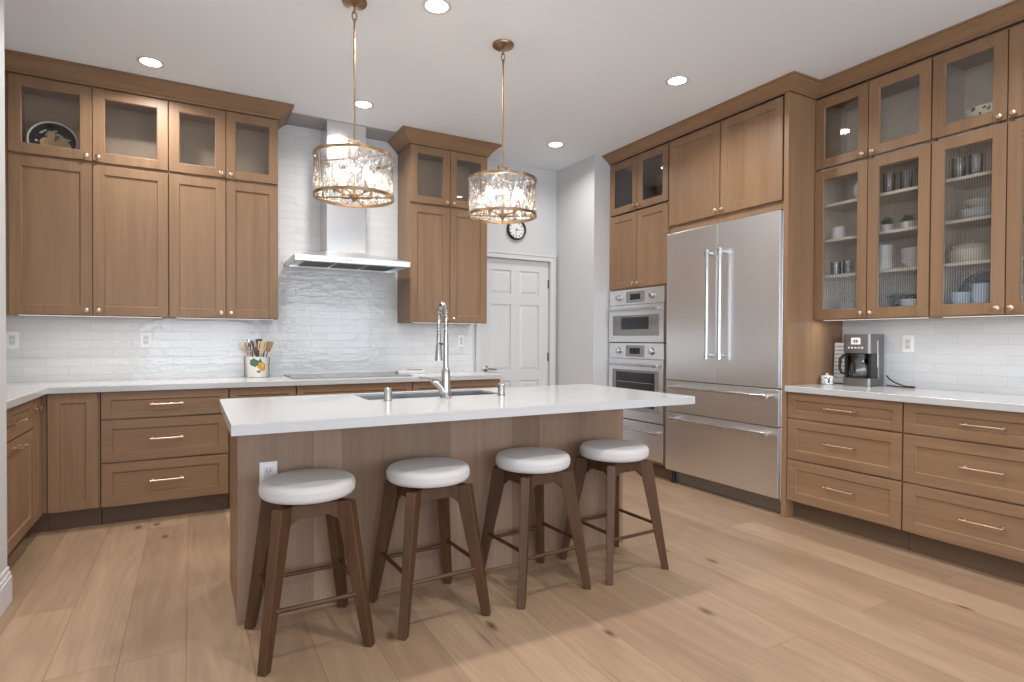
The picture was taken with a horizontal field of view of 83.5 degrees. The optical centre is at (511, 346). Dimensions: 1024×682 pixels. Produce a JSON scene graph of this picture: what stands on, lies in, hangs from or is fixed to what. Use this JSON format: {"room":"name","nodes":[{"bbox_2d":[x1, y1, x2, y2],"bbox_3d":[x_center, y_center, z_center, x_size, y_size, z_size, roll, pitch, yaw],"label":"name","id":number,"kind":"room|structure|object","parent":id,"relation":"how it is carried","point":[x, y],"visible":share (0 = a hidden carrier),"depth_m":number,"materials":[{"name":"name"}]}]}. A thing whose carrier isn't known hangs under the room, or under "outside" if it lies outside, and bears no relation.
{"room":"kitchen","nodes":[
{"label":"kitchen","id":0,"kind":"room"},
{"bbox_2d":[0,0,6,574],"bbox_3d":[-3.804,-0.318,1.434,3.757,3.010,4.020,0,1,-29],"label":"wall","id":1,"kind":"structure","parent":0,"point":[3,423],"depth_m":2.59,"materials":[{"name":"grey paint"}]},
{"bbox_2d":[0,566,11,617],"bbox_3d":[-1.757,1.112,1.633,0.026,0.165,2.343,0,1,-29],"label":"baseboard","id":2,"kind":"structure","parent":1,"relation":"attached to","point":[5,577],"depth_m":2.58,"materials":[{"name":"white paint"}]},
{"bbox_2d":[168,100,396,141],"bbox_3d":[-1.976,-1.848,4.563,3.825,0.008,0.280,0,1,-29],"label":"trim","id":3,"kind":"structure","parent":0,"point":[295,119],"depth_m":4.80,"materials":[{"name":"grey paint"}]},
{"bbox_2d":[0,471,1023,681],"bbox_3d":[-0.220,1.267,0.296,8.900,0.100,10.100,0,1,-29],"label":"floor","id":4,"kind":"structure","parent":0,"point":[748,592],"depth_m":2.53,"materials":[{"name":"brown wood"}]},
{"bbox_2d":[6,400,33,559],"bbox_3d":[-2.834,0.740,2.852,0.639,0.872,0.836,0,1,-29],"label":"base cabinet","id":5,"kind":"object","parent":4,"relation":"on","point":[19,418],"visible":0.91,"depth_m":3.09,"materials":[{"name":"brown wood"}]},
{"bbox_2d":[6,371,502,409],"bbox_3d":[-1.649,0.274,3.976,3.814,0.040,1.674,0,1,-29],"label":"countertop","id":6,"kind":"structure","parent":5,"relation":"on","point":[17,393],"depth_m":4.03,"materials":[{"name":"grey stone"}]},
{"bbox_2d":[243,356,269,377],"bbox_3d":[-2.022,0.163,4.549,0.160,0.165,0.160,1,1,20],"label":"utensil crock","id":7,"kind":"object","parent":6,"relation":"on","point":[256,366],"visible":0.98,"depth_m":4.49,"materials":[{"name":"ceramic"}]},
{"bbox_2d":[284,372,411,378],"bbox_3d":[-1.363,0.243,4.774,0.930,0.007,0.530,0,1,-29],"label":"cooktop","id":8,"kind":"object","parent":6,"relation":"in","point":[373,374],"visible":1,"depth_m":4.72,"materials":[{"name":"black glass"}]},
{"bbox_2d":[17,397,42,547],"bbox_3d":[-3.092,0.733,3.304,0.630,0.872,0.195,0,1,-29],"label":"base cabinet","id":9,"kind":"object","parent":4,"relation":"on","point":[37,408],"visible":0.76,"depth_m":3.43,"materials":[{"name":"brown wood"}]},
{"bbox_2d":[26,394,48,537],"bbox_3d":[-3.300,0.728,3.660,0.621,0.872,0.626,0,1,-29],"label":"cabinet filler","id":10,"kind":"object","parent":4,"relation":"on","point":[42,524],"visible":0.23,"depth_m":3.57,"materials":[{"name":"brown wood"}]},
{"bbox_2d":[47,392,101,530],"bbox_3d":[-2.907,0.728,3.876,0.270,0.872,0.600,0,1,-29],"label":"base cabinet","id":11,"kind":"object","parent":4,"relation":"on","point":[73,419],"visible":0.89,"depth_m":3.63,"materials":[{"name":"brown wood"}]},
{"bbox_2d":[101,388,228,523],"bbox_3d":[-2.454,0.727,4.106,0.739,0.872,0.639,0,1,-29],"label":"base cabinet","id":12,"kind":"object","parent":4,"relation":"on","point":[164,453],"visible":0.91,"depth_m":3.86,"materials":[{"name":"brown wood"}]},
{"bbox_2d":[228,386,295,507],"bbox_3d":[-1.933,0.726,4.397,0.447,0.872,0.639,0,1,-29],"label":"base cabinet","id":13,"kind":"object","parent":4,"relation":"on","point":[275,391],"visible":0.1,"depth_m":4.13,"materials":[{"name":"brown wood"}]},
{"bbox_2d":[244,468,374,676],"bbox_3d":[-0.835,0.861,2.352,0.436,0.659,0.436,0,1,-31],"label":"bar stool","id":14,"kind":"object","parent":4,"relation":"on","point":[287,497],"visible":1,"depth_m":2.28,"materials":[{"name":"brown wood"}]},
{"bbox_2d":[258,468,355,504],"bbox_3d":[-0.834,0.568,2.349,0.374,0.072,0.374,0,1,-31],"label":"cushion","id":15,"kind":"object","parent":14,"relation":"on","point":[315,486],"depth_m":2.24,"materials":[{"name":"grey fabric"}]},
{"bbox_2d":[296,382,411,395],"bbox_3d":[-1.344,0.725,4.726,0.897,0.872,0.639,0,1,-29],"label":"base cabinet","id":16,"kind":"object","parent":4,"relation":"on","point":[303,390],"visible":0.11,"depth_m":4.45,"materials":[{"name":"brown wood"}]},
{"bbox_2d":[230,409,622,624],"bbox_3d":[-0.393,0.746,3.210,2.104,0.873,0.601,0,1,-29],"label":"base cabinet","id":17,"kind":"object","parent":4,"relation":"on","point":[366,453],"visible":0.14,"depth_m":2.80,"materials":[{"name":"brown wood"}]},
{"bbox_2d":[259,461,276,483],"bbox_3d":[-1.058,0.560,2.493,0.072,0.116,0.009,0,1,-29],"label":"outlet","id":18,"kind":"object","parent":17,"relation":"attached to","point":[266,469],"visible":0.48,"depth_m":2.49,"materials":[{"name":"white plastic"}]},
{"bbox_2d":[219,384,694,435],"bbox_3d":[-0.238,0.292,3.027,2.291,0.040,0.999,0,1,-29],"label":"countertop","id":19,"kind":"structure","parent":17,"relation":"on","point":[282,414],"depth_m":2.68,"materials":[{"name":"grey stone"}]},
{"bbox_2d":[383,387,392,400],"bbox_3d":[-0.618,0.238,2.854,0.046,0.066,0.046,0,1,-29],"label":"air gap","id":20,"kind":"object","parent":19,"relation":"on","point":[387,390],"visible":1,"depth_m":2.84,"materials":[{"name":"grey metal"}]},
{"bbox_2d":[358,391,493,399],"bbox_3d":[-0.467,0.393,3.217,0.768,0.232,0.325,0,1,-29],"label":"sink","id":21,"kind":"object","parent":19,"relation":"in","point":[458,393],"visible":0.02,"depth_m":3.36,"materials":[{"name":"grey metal"}]},
{"bbox_2d":[419,302,450,397],"bbox_3d":[-0.422,0.016,3.024,0.182,0.508,0.152,0,1,-29],"label":"faucet","id":22,"kind":"object","parent":19,"relation":"on","point":[443,387],"visible":1,"depth_m":3.00,"materials":[{"name":"grey metal"}]},
{"bbox_2d":[369,457,490,640],"bbox_3d":[-0.380,0.860,2.606,0.436,0.659,0.436,0,1,-32],"label":"bar stool","id":23,"kind":"object","parent":4,"relation":"on","point":[420,480],"visible":1,"depth_m":2.54,"materials":[{"name":"brown wood"}]},
{"bbox_2d":[386,457,469,487],"bbox_3d":[-0.379,0.567,2.603,0.374,0.072,0.374,0,1,-32],"label":"cushion","id":24,"kind":"object","parent":23,"relation":"on","point":[421,472],"depth_m":2.49,"materials":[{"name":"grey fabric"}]},
{"bbox_2d":[412,379,499,390],"bbox_3d":[-0.595,0.724,5.144,0.813,0.872,0.639,0,1,-29],"label":"base cabinet","id":25,"kind":"object","parent":4,"relation":"on","point":[486,383],"visible":0.12,"depth_m":4.92,"materials":[{"name":"brown wood"}]},
{"bbox_2d":[481,447,590,609],"bbox_3d":[0.103,0.859,2.878,0.436,0.659,0.436,0,1,-33],"label":"bar stool","id":26,"kind":"object","parent":4,"relation":"on","point":[532,468],"visible":0.98,"depth_m":2.81,"materials":[{"name":"brown wood"}]},
{"bbox_2d":[496,447,569,473],"bbox_3d":[0.104,0.566,2.875,0.374,0.072,0.374,0,1,-33],"label":"cushion","id":27,"kind":"object","parent":26,"relation":"on","point":[519,460],"depth_m":2.76,"materials":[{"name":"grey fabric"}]},
{"bbox_2d":[560,439,668,585],"bbox_3d":[0.554,0.859,3.135,0.436,0.659,0.436,0,1,-31],"label":"bar stool","id":28,"kind":"object","parent":4,"relation":"on","point":[613,457],"visible":0.99,"depth_m":3.06,"materials":[{"name":"brown wood"}]},
{"bbox_2d":[579,439,648,462],"bbox_3d":[0.556,0.565,3.131,0.374,0.072,0.374,0,1,-31],"label":"cushion","id":29,"kind":"object","parent":28,"relation":"on","point":[597,450],"depth_m":3.02,"materials":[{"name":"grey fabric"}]},
{"bbox_2d":[609,142,670,479],"bbox_3d":[1.384,-0.299,5.430,0.693,2.930,0.787,0,1,-29],"label":"tall cabinet","id":30,"kind":"object","parent":4,"relation":"on","point":[639,184],"depth_m":5.28,"materials":[{"name":"brown wood"}]},
{"bbox_2d":[607,343,665,424],"bbox_3d":[1.337,0.325,5.412,0.595,0.707,0.743,0,1,-29],"label":"wall oven","id":31,"kind":"object","parent":30,"relation":"in","point":[637,366],"visible":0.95,"depth_m":5.22,"materials":[{"name":"grey metal"}]},
{"bbox_2d":[607,286,666,342],"bbox_3d":[1.339,-0.282,5.405,0.595,0.492,0.743,0,1,-29],"label":"wall oven","id":32,"kind":"object","parent":30,"relation":"in","point":[635,315],"visible":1,"depth_m":5.24,"materials":[{"name":"grey metal"}]},
{"bbox_2d":[666,209,783,512],"bbox_3d":[1.829,0.108,4.595,0.692,2.138,1.112,0,1,-29],"label":"fridge","id":33,"kind":"object","parent":4,"relation":"on","point":[725,279],"visible":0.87,"depth_m":4.36,"materials":[{"name":"grey metal"}]},
{"bbox_2d":[669,95,784,233],"bbox_3d":[1.871,-1.359,4.598,0.650,0.788,1.114,0,1,-29],"label":"upper cabinet","id":34,"kind":"object","parent":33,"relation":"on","point":[732,168],"visible":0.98,"depth_m":4.38,"materials":[{"name":"brown wood"}]},
{"bbox_2d":[781,91,841,517],"bbox_3d":[2.164,-0.281,4.116,0.644,2.930,0.036,0,1,-29],"label":"panel","id":35,"kind":"object","parent":4,"relation":"on","point":[808,343],"visible":0.57,"depth_m":4.00,"materials":[{"name":"brown wood"}]},
{"bbox_2d":[787,392,908,549],"bbox_3d":[2.328,0.753,3.779,0.659,0.872,0.734,0,1,-29],"label":"base cabinet","id":36,"kind":"object","parent":4,"relation":"on","point":[845,454],"visible":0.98,"depth_m":3.60,"materials":[{"name":"brown wood"}]},
{"bbox_2d":[902,402,1023,583],"bbox_3d":[2.723,0.763,3.072,0.659,0.872,0.880,0,1,-29],"label":"base cabinet","id":37,"kind":"object","parent":4,"relation":"on","point":[963,468],"visible":0.99,"depth_m":3.05,"materials":[{"name":"brown wood"}]},
{"bbox_2d":[785,383,1023,412],"bbox_3d":[2.552,0.300,3.390,0.657,0.040,1.623,0,1,-29],"label":"countertop","id":38,"kind":"structure","parent":37,"relation":"on","point":[954,398],"depth_m":3.34,"materials":[{"name":"grey stone"}]},
{"bbox_2d":[820,373,833,383],"bbox_3d":[2.246,0.231,4.091,0.084,0.079,0.084,0,1,-29],"label":"sugar bowl","id":39,"kind":"object","parent":38,"relation":"on","point":[825,379],"visible":1,"depth_m":4.06,"materials":[{"name":"white ceramic"}]},
{"bbox_2d":[833,342,844,383],"bbox_3d":[2.389,0.121,4.156,0.027,0.300,0.112,0,1,-29],"label":"letter sign","id":40,"kind":"object","parent":38,"relation":"on","point":[838,346],"visible":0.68,"depth_m":4.17,"materials":[{"name":"white plastic"}]},
{"bbox_2d":[843,334,883,386],"bbox_3d":[2.438,0.095,3.979,0.234,0.355,0.178,0,1,-36],"label":"coffee maker","id":41,"kind":"object","parent":38,"relation":"on","point":[871,344],"visible":0.98,"depth_m":3.92,"materials":[{"name":"grey metal"}]},
{"bbox_2d":[838,353,867,377],"bbox_3d":[2.369,0.130,3.965,0.138,0.173,0.196,0,1,-36],"label":"coffee carafe","id":42,"kind":"object","parent":41,"relation":"on","point":[853,356],"visible":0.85,"depth_m":3.95,"materials":[{"name":"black glass"}]},
{"bbox_2d":[4,0,1023,171],"bbox_3d":[-0.206,-1.843,0.260,8.900,0.100,10.100,0,1,-29],"label":"ceiling","id":43,"kind":"structure","parent":0,"point":[588,76],"depth_m":3.55,"materials":[{"name":"white paint"}]},
{"bbox_2d":[136,56,164,67],"bbox_3d":[-2.341,-1.838,3.718,0.160,0.007,0.160,0,1,-29],"label":"recessed light","id":44,"kind":"object","parent":43,"relation":"in","point":[147,61],"visible":1,"depth_m":3.71,"materials":[{"name":"white paint"}]},
{"bbox_2d":[313,0,393,207],"bbox_3d":[-0.837,-1.296,3.048,0.418,1.060,0.418,0,1,19],"label":"pendant light","id":45,"kind":"object","parent":43,"relation":"hanging from","point":[355,5],"visible":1,"depth_m":3.04,"materials":[{"name":"glass"}]},
{"bbox_2d":[334,164,349,195],"bbox_3d":[-0.884,-0.869,2.996,0.098,0.155,0.049,0,1,-29],"label":"bulb","id":46,"kind":"object","parent":45,"relation":"on","point":[336,170],"depth_m":2.97,"materials":[{"name":"beige glass"}]},
{"bbox_2d":[340,172,348,198],"bbox_3d":[-0.896,-0.870,3.097,0.049,0.155,0.097,0,1,-29],"label":"bulb","id":47,"kind":"object","parent":45,"relation":"on","point":[342,180],"depth_m":3.11,"materials":[{"name":"beige glass"}]},
{"bbox_2d":[356,165,368,195],"bbox_3d":[-0.783,-0.868,3.009,0.049,0.155,0.097,0,1,-29],"label":"bulb","id":48,"kind":"object","parent":45,"relation":"on","point":[365,172],"depth_m":2.98,"materials":[{"name":"beige glass"}]},
{"bbox_2d":[359,173,373,199],"bbox_3d":[-0.795,-0.870,3.109,0.098,0.155,0.049,0,1,-29],"label":"bulb","id":49,"kind":"object","parent":45,"relation":"on","point":[370,180],"depth_m":3.12,"materials":[{"name":"beige glass"}]},
{"bbox_2d":[352,100,373,108],"bbox_3d":[-1.132,-1.840,4.370,0.160,0.007,0.160,0,1,-29],"label":"recessed light","id":50,"kind":"object","parent":43,"relation":"in","point":[363,104],"visible":0.96,"depth_m":4.37,"materials":[{"name":"white plastic"}]},
{"bbox_2d":[422,0,451,14],"bbox_3d":[-0.404,-1.822,3.076,0.160,0.007,0.160,0,1,-29],"label":"recessed light","id":51,"kind":"object","parent":43,"relation":"in","point":[436,7],"visible":1,"depth_m":3.08,"materials":[{"name":"white plastic"}]},
{"bbox_2d":[468,39,536,223],"bbox_3d":[-0.056,-1.298,3.484,0.418,1.060,0.418,0,1,19],"label":"pendant light","id":52,"kind":"object","parent":43,"relation":"hanging from","point":[502,45],"visible":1,"depth_m":3.48,"materials":[{"name":"gold metal"}]},
{"bbox_2d":[487,198,497,216],"bbox_3d":[-0.114,-0.871,3.533,0.049,0.155,0.097,0,1,-29],"label":"bulb","id":53,"kind":"object","parent":52,"relation":"on","point":[489,212],"depth_m":3.55,"materials":[{"name":"beige glass"}]},
{"bbox_2d":[488,187,499,214],"bbox_3d":[-0.102,-0.870,3.433,0.098,0.155,0.049,0,1,-29],"label":"bulb","id":54,"kind":"object","parent":52,"relation":"on","point":[490,194],"depth_m":3.40,"materials":[{"name":"beige glass"}]},
{"bbox_2d":[505,187,517,214],"bbox_3d":[-0.001,-0.870,3.445,0.049,0.155,0.097,0,1,-29],"label":"bulb","id":55,"kind":"object","parent":52,"relation":"on","point":[515,194],"depth_m":3.41,"materials":[{"name":"beige glass"}]},
{"bbox_2d":[665,75,688,85],"bbox_3d":[1.137,-1.825,3.948,0.160,0.007,0.160,0,1,-29],"label":"recessed light","id":56,"kind":"object","parent":43,"relation":"in","point":[678,80],"visible":1,"depth_m":3.94,"materials":[{"name":"white plastic"}]},
{"bbox_2d":[473,159,556,384],"bbox_3d":[-2.573,-0.347,4.503,8.900,3.010,0.140,0,1,-29],"label":"wall","id":57,"kind":"structure","parent":0,"point":[539,238],"depth_m":5.94,"materials":[{"name":"grey paint"}]},
{"bbox_2d":[5,71,19,315],"bbox_3d":[-3.467,-0.981,3.713,0.387,1.547,0.329,0,1,-29],"label":"cabinet filler","id":58,"kind":"object","parent":57,"relation":"attached to","point":[6,72],"visible":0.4,"depth_m":3.66,"materials":[{"name":"brown wood"}]},
{"bbox_2d":[7,72,169,318],"bbox_3d":[-2.902,-0.981,4.001,0.878,1.549,0.380,0,1,-29],"label":"upper cabinet","id":59,"kind":"object","parent":57,"relation":"attached to","point":[88,225],"visible":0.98,"depth_m":3.88,"materials":[{"name":"brown wood"}]},
{"bbox_2d":[26,121,77,149],"bbox_3d":[-3.125,-1.397,3.906,0.280,0.276,0.056,0,1,-28],"label":"decorative plate","id":60,"kind":"object","parent":59,"relation":"in","point":[45,133],"visible":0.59,"depth_m":3.92,"materials":[{"name":"ceramic"}]},
{"bbox_2d":[17,314,162,317],"bbox_3d":[-2.846,-0.203,3.906,0.800,0.004,0.024,0,1,-29],"label":"light","id":61,"kind":"object","parent":59,"relation":"attached to","point":[17,314],"visible":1,"depth_m":3.91,"materials":[{"name":"white plastic"}]},
{"bbox_2d":[34,315,149,317],"bbox_3d":[-2.846,-0.202,3.906,0.790,0.001,0.018,0,1,-29],"label":"diffuser","id":62,"kind":"object","parent":61,"relation":"attached to","point":[34,315],"depth_m":3.89,"materials":[{"name":"white plastic"}]},
{"bbox_2d":[169,100,277,320],"bbox_3d":[-2.199,-0.983,4.394,0.728,1.549,0.380,0,1,-29],"label":"upper cabinet","id":63,"kind":"object","parent":57,"relation":"attached to","point":[223,164],"visible":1,"depth_m":4.27,"materials":[{"name":"brown wood"}]},
{"bbox_2d":[4,49,293,129],"bbox_3d":[-2.684,-1.796,4.071,2.088,0.102,0.449,0,1,-29],"label":"crown molding","id":64,"kind":"structure","parent":63,"relation":"attached to","point":[15,61],"depth_m":3.94,"materials":[{"name":"brown wood"}]},
{"bbox_2d":[6,124,472,381],"bbox_3d":[-2.054,-0.347,4.707,3.825,3.010,0.010,0,1,-29],"label":"tile backsplash","id":65,"kind":"structure","parent":57,"relation":"attached to","point":[329,321],"depth_m":4.82,"materials":[{"name":"white tile"}]},
{"bbox_2d":[6,332,18,348],"bbox_3d":[-3.426,-0.042,3.934,0.072,0.116,0.009,0,1,-29],"label":"outlet","id":66,"kind":"object","parent":65,"relation":"attached to","point":[12,338],"visible":0.81,"depth_m":3.93,"materials":[{"name":"white plastic"}]},
{"bbox_2d":[140,332,151,347],"bbox_3d":[-2.750,-0.047,4.312,0.072,0.116,0.009,0,1,-29],"label":"outlet","id":67,"kind":"object","parent":65,"relation":"attached to","point":[145,337],"visible":1,"depth_m":4.31,"materials":[{"name":"white plastic"}]},
{"bbox_2d":[286,120,409,272],"bbox_3d":[-1.367,-1.252,4.792,0.919,1.181,0.490,0,1,-29],"label":"range hood","id":68,"kind":"object","parent":57,"relation":"attached to","point":[342,229],"visible":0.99,"depth_m":4.75,"materials":[{"name":"metal"}]},
{"bbox_2d":[397,143,486,323],"bbox_3d":[-0.631,-0.986,5.269,0.744,1.549,0.380,0,1,-29],"label":"upper cabinet","id":69,"kind":"object","parent":57,"relation":"attached to","point":[445,249],"visible":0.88,"depth_m":5.13,"materials":[{"name":"brown wood"}]},
{"bbox_2d":[387,126,501,157],"bbox_3d":[-0.610,-1.800,5.229,0.944,0.102,0.449,0,1,-29],"label":"crown molding","id":70,"kind":"structure","parent":69,"relation":"attached to","point":[406,135],"depth_m":5.06,"materials":[{"name":"brown wood"}]},
{"bbox_2d":[481,258,548,386],"bbox_3d":[0.039,0.129,5.899,0.812,2.033,0.091,0,1,-29],"label":"door","id":71,"kind":"structure","parent":57,"relation":"in","point":[514,336],"depth_m":5.91,"materials":[{"name":"white paint"}]},
{"bbox_2d":[475,250,555,384],"bbox_3d":[0.047,0.102,5.877,0.932,2.105,0.034,0,1,-29],"label":"trim","id":72,"kind":"structure","parent":57,"relation":"attached to","point":[552,259],"depth_m":6.06,"materials":[{"name":"white paint"}]},
{"bbox_2d":[506,219,525,239],"bbox_3d":[0.047,-1.191,5.852,0.216,0.216,0.036,0,1,-29],"label":"wall clock","id":73,"kind":"object","parent":57,"relation":"attached to","point":[517,231],"visible":0.83,"depth_m":5.85,"materials":[{"name":"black plastic"}]},
{"bbox_2d":[556,154,624,385],"bbox_3d":[1.068,-0.348,6.081,1.005,3.010,0.655,0,1,-29],"label":"wall","id":74,"kind":"structure","parent":0,"point":[583,187],"depth_m":5.70,"materials":[{"name":"grey paint"}]},
{"bbox_2d":[602,0,1023,165],"bbox_3d":[1.882,-1.788,4.155,0.378,0.078,3.464,0,1,-29],"label":"crown molding","id":75,"kind":"structure","parent":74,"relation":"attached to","point":[1010,13],"depth_m":3.85,"materials":[{"name":"brown wood"}]},
{"bbox_3d":[3.822,-0.289,1.995,0.180,3.010,9.165,0,1,-29],"label":"wall","id":76,"kind":"structure","parent":0,"visible":0},
{"bbox_2d":[814,56,942,320],"bbox_3d":[2.468,-0.961,3.834,0.388,1.562,0.732,0,1,-29],"label":"upper cabinet","id":77,"kind":"object","parent":76,"relation":"attached to","point":[869,130],"visible":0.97,"depth_m":3.83,"materials":[{"name":"brown wood"}]},
{"bbox_2d":[831,227,844,238],"bbox_3d":[2.288,-0.790,4.023,0.084,0.080,0.084,0,1,-29],"label":"mug","id":78,"kind":"object","parent":77,"relation":"on","point":[837,232],"visible":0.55,"depth_m":3.99,"materials":[{"name":"white ceramic"}]},
{"bbox_2d":[824,267,915,280],"bbox_3d":[2.493,-0.486,3.855,0.300,0.019,0.692,0,1,-29],"label":"shelf","id":79,"kind":"object","parent":77,"relation":"attached to","point":[887,274],"depth_m":3.89,"materials":[{"name":"brown wood"}]},
{"bbox_2d":[825,186,917,212],"bbox_3d":[2.495,-0.983,3.849,0.300,0.019,0.692,0,1,-29],"label":"shelf","id":80,"kind":"object","parent":77,"relation":"attached to","point":[888,200],"depth_m":3.88,"materials":[{"name":"brown wood"}]},
{"bbox_2d":[825,226,917,246],"bbox_3d":[2.494,-0.736,3.852,0.300,0.019,0.692,0,1,-29],"label":"shelf","id":81,"kind":"object","parent":77,"relation":"attached to","point":[895,235],"depth_m":3.87,"materials":[{"name":"brown wood"}]},
{"bbox_2d":[821,142,928,178],"bbox_3d":[2.497,-1.233,3.846,0.300,0.019,0.692,0,1,-29],"label":"shelf","id":82,"kind":"object","parent":77,"relation":"attached to","point":[910,163],"depth_m":3.89,"materials":[{"name":"brown wood"}]},
{"bbox_2d":[879,260,891,269],"bbox_3d":[2.435,-0.526,3.760,0.096,0.060,0.096,0,1,-29],"label":"cup","id":83,"kind":"object","parent":77,"relation":"on","point":[885,264],"visible":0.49,"depth_m":3.72,"materials":[{"name":"white ceramic"}]},
{"bbox_2d":[886,293,916,307],"bbox_3d":[2.572,-0.271,3.783,0.180,0.140,0.180,0,1,-29],"label":"bowl","id":84,"kind":"object","parent":77,"relation":"in","point":[892,299],"visible":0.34,"depth_m":3.74,"materials":[{"name":"grey ceramic"}]},
{"bbox_2d":[899,214,914,227],"bbox_3d":[2.507,-0.793,3.643,0.096,0.097,0.101,1,1,31],"label":"potted plant","id":85,"kind":"object","parent":77,"relation":"on","point":[906,222],"visible":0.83,"depth_m":3.62,"materials":[{"name":"green plant"}]},
{"bbox_2d":[900,258,916,266],"bbox_3d":[2.558,-0.521,3.622,0.180,0.055,0.180,0,1,-29],"label":"bowl","id":86,"kind":"object","parent":77,"relation":"on","point":[910,262],"visible":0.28,"depth_m":3.59,"materials":[{"name":"white ceramic"}]},
{"bbox_2d":[842,316,1023,394],"bbox_3d":[2.919,0.036,3.418,0.010,0.520,1.920,0,1,-29],"label":"backsplash","id":87,"kind":"structure","parent":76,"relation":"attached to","point":[978,354],"depth_m":3.63,"materials":[{"name":"white tile"}]},
{"bbox_2d":[902,335,913,352],"bbox_3d":[2.662,-0.016,3.858,0.009,0.116,0.072,0,1,-29],"label":"outlet","id":88,"kind":"object","parent":87,"relation":"attached to","point":[907,340],"visible":1,"depth_m":3.85,"materials":[{"name":"white plastic"}]},
{"bbox_2d":[930,22,1023,317],"bbox_3d":[2.827,-0.952,3.193,0.388,1.562,0.732,0,1,-29],"label":"upper cabinet","id":89,"kind":"object","parent":76,"relation":"attached to","point":[990,68],"visible":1,"depth_m":3.30,"materials":[{"name":"brown wood"}]},
{"bbox_2d":[949,292,971,303],"bbox_3d":[2.642,-0.256,3.381,0.104,0.120,0.104,0,1,-29],"label":"bowl","id":90,"kind":"object","parent":89,"relation":"in","point":[965,295],"visible":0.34,"depth_m":3.34,"materials":[{"name":"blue ceramic"}]},
{"bbox_2d":[945,170,991,190],"bbox_3d":[2.854,-0.974,3.208,0.300,0.019,0.692,0,1,-29],"label":"shelf","id":91,"kind":"object","parent":89,"relation":"attached to","point":[979,184],"depth_m":3.39,"materials":[{"name":"brown wood"}]},
{"bbox_2d":[947,239,990,262],"bbox_3d":[2.727,-0.563,3.401,0.236,0.144,0.236,0,1,-29],"label":"casserole","id":92,"kind":"object","parent":89,"relation":"on","point":[961,249],"visible":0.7,"depth_m":3.33,"materials":[{"name":"beige ceramic"}]},
{"bbox_2d":[947,248,990,262],"bbox_3d":[2.727,-0.528,3.402,0.236,0.075,0.236,0,1,-29],"label":"pot","id":93,"kind":"object","parent":92,"relation":"attached to","point":[963,252],"depth_m":3.33,"materials":[{"name":"beige ceramic"}]},
{"bbox_2d":[956,212,989,219],"bbox_3d":[2.748,-0.749,3.342,0.254,0.019,0.254,0,1,-29],"label":"dinner plate","id":94,"kind":"object","parent":89,"relation":"on","point":[981,213],"visible":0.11,"depth_m":3.29,"materials":[{"name":"white ceramic"}]},
{"bbox_2d":[957,210,989,217],"bbox_3d":[2.748,-0.758,3.342,0.254,0.019,0.254,0,1,-29],"label":"dinner plate","id":95,"kind":"object","parent":94,"relation":"on","point":[985,210],"visible":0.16,"depth_m":3.28,"materials":[{"name":"white ceramic"}]},
{"bbox_2d":[957,209,989,215],"bbox_3d":[2.748,-0.766,3.342,0.254,0.019,0.254,0,1,-29],"label":"dinner plate","id":96,"kind":"object","parent":95,"relation":"on","point":[980,209],"visible":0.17,"depth_m":3.28,"materials":[{"name":"white ceramic"}]},
{"bbox_2d":[957,207,989,214],"bbox_3d":[2.748,-0.775,3.342,0.254,0.019,0.254,0,1,-29],"label":"dinner plate","id":97,"kind":"object","parent":96,"relation":"on","point":[985,207],"visible":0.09,"depth_m":3.28,"materials":[{"name":"white ceramic"}]},
{"bbox_2d":[957,206,989,212],"bbox_3d":[2.748,-0.783,3.341,0.254,0.019,0.254,0,1,-29],"label":"dinner plate","id":98,"kind":"object","parent":97,"relation":"on","point":[980,206],"visible":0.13,"depth_m":3.29,"materials":[{"name":"white ceramic"}]},
{"bbox_2d":[962,197,990,207],"bbox_3d":[2.749,-0.821,3.341,0.200,0.050,0.200,0,1,-29],"label":"bowl","id":99,"kind":"object","parent":98,"relation":"on","point":[986,201],"visible":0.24,"depth_m":3.30,"materials":[{"name":"beige ceramic"}]},
{"bbox_2d":[958,271,989,302],"bbox_3d":[2.818,-0.329,3.433,0.063,0.248,0.254,0,1,-30],"label":"dinner plate","id":100,"kind":"object","parent":89,"relation":"in","point":[971,279],"visible":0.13,"depth_m":3.49,"materials":[{"name":"grey ceramic"}]},
{"bbox_2d":[939,117,1023,150],"bbox_3d":[2.855,-1.224,3.205,0.300,0.019,0.692,0,1,-29],"label":"shelf","id":101,"kind":"object","parent":89,"relation":"attached to","point":[986,144],"depth_m":3.46,"materials":[{"name":"brown wood"}]},
{"bbox_2d":[944,256,1023,270],"bbox_3d":[2.852,-0.477,3.213,0.300,0.019,0.692,0,1,-29],"label":"shelf","id":102,"kind":"object","parent":89,"relation":"attached to","point":[985,263],"depth_m":3.39,"materials":[{"name":"brown wood"}]},
{"bbox_2d":[945,209,1023,230],"bbox_3d":[2.853,-0.727,3.210,0.300,0.019,0.692,0,1,-29],"label":"shelf","id":103,"kind":"object","parent":89,"relation":"attached to","point":[983,219],"depth_m":3.40,"materials":[{"name":"brown wood"}]},
{"bbox_2d":[962,102,1016,129],"bbox_3d":[2.768,-1.299,3.305,0.280,0.125,0.280,0,1,-29],"label":"serving bowl","id":104,"kind":"object","parent":89,"relation":"on","point":[988,107],"visible":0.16,"depth_m":3.26,"materials":[{"name":"beige ceramic"}]},
{"bbox_3d":[2.697,-0.224,3.292,0.096,0.060,0.096,0,1,-29],"label":"cup","id":105,"kind":"object","parent":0,"visible":0},
{"bbox_2d":[972,292,989,301],"bbox_3d":[2.697,-0.277,3.291,0.096,0.060,0.096,0,1,-29],"label":"cup","id":106,"kind":"object","parent":105,"relation":"on","point":[982,295],"visible":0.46,"depth_m":3.26,"materials":[{"name":"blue ceramic"}]},
{"bbox_2d":[972,283,988,292],"bbox_3d":[2.697,-0.329,3.291,0.096,0.060,0.096,0,1,-29],"label":"cup","id":107,"kind":"object","parent":106,"relation":"on","point":[983,287],"visible":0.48,"depth_m":3.26,"materials":[{"name":"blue ceramic"}]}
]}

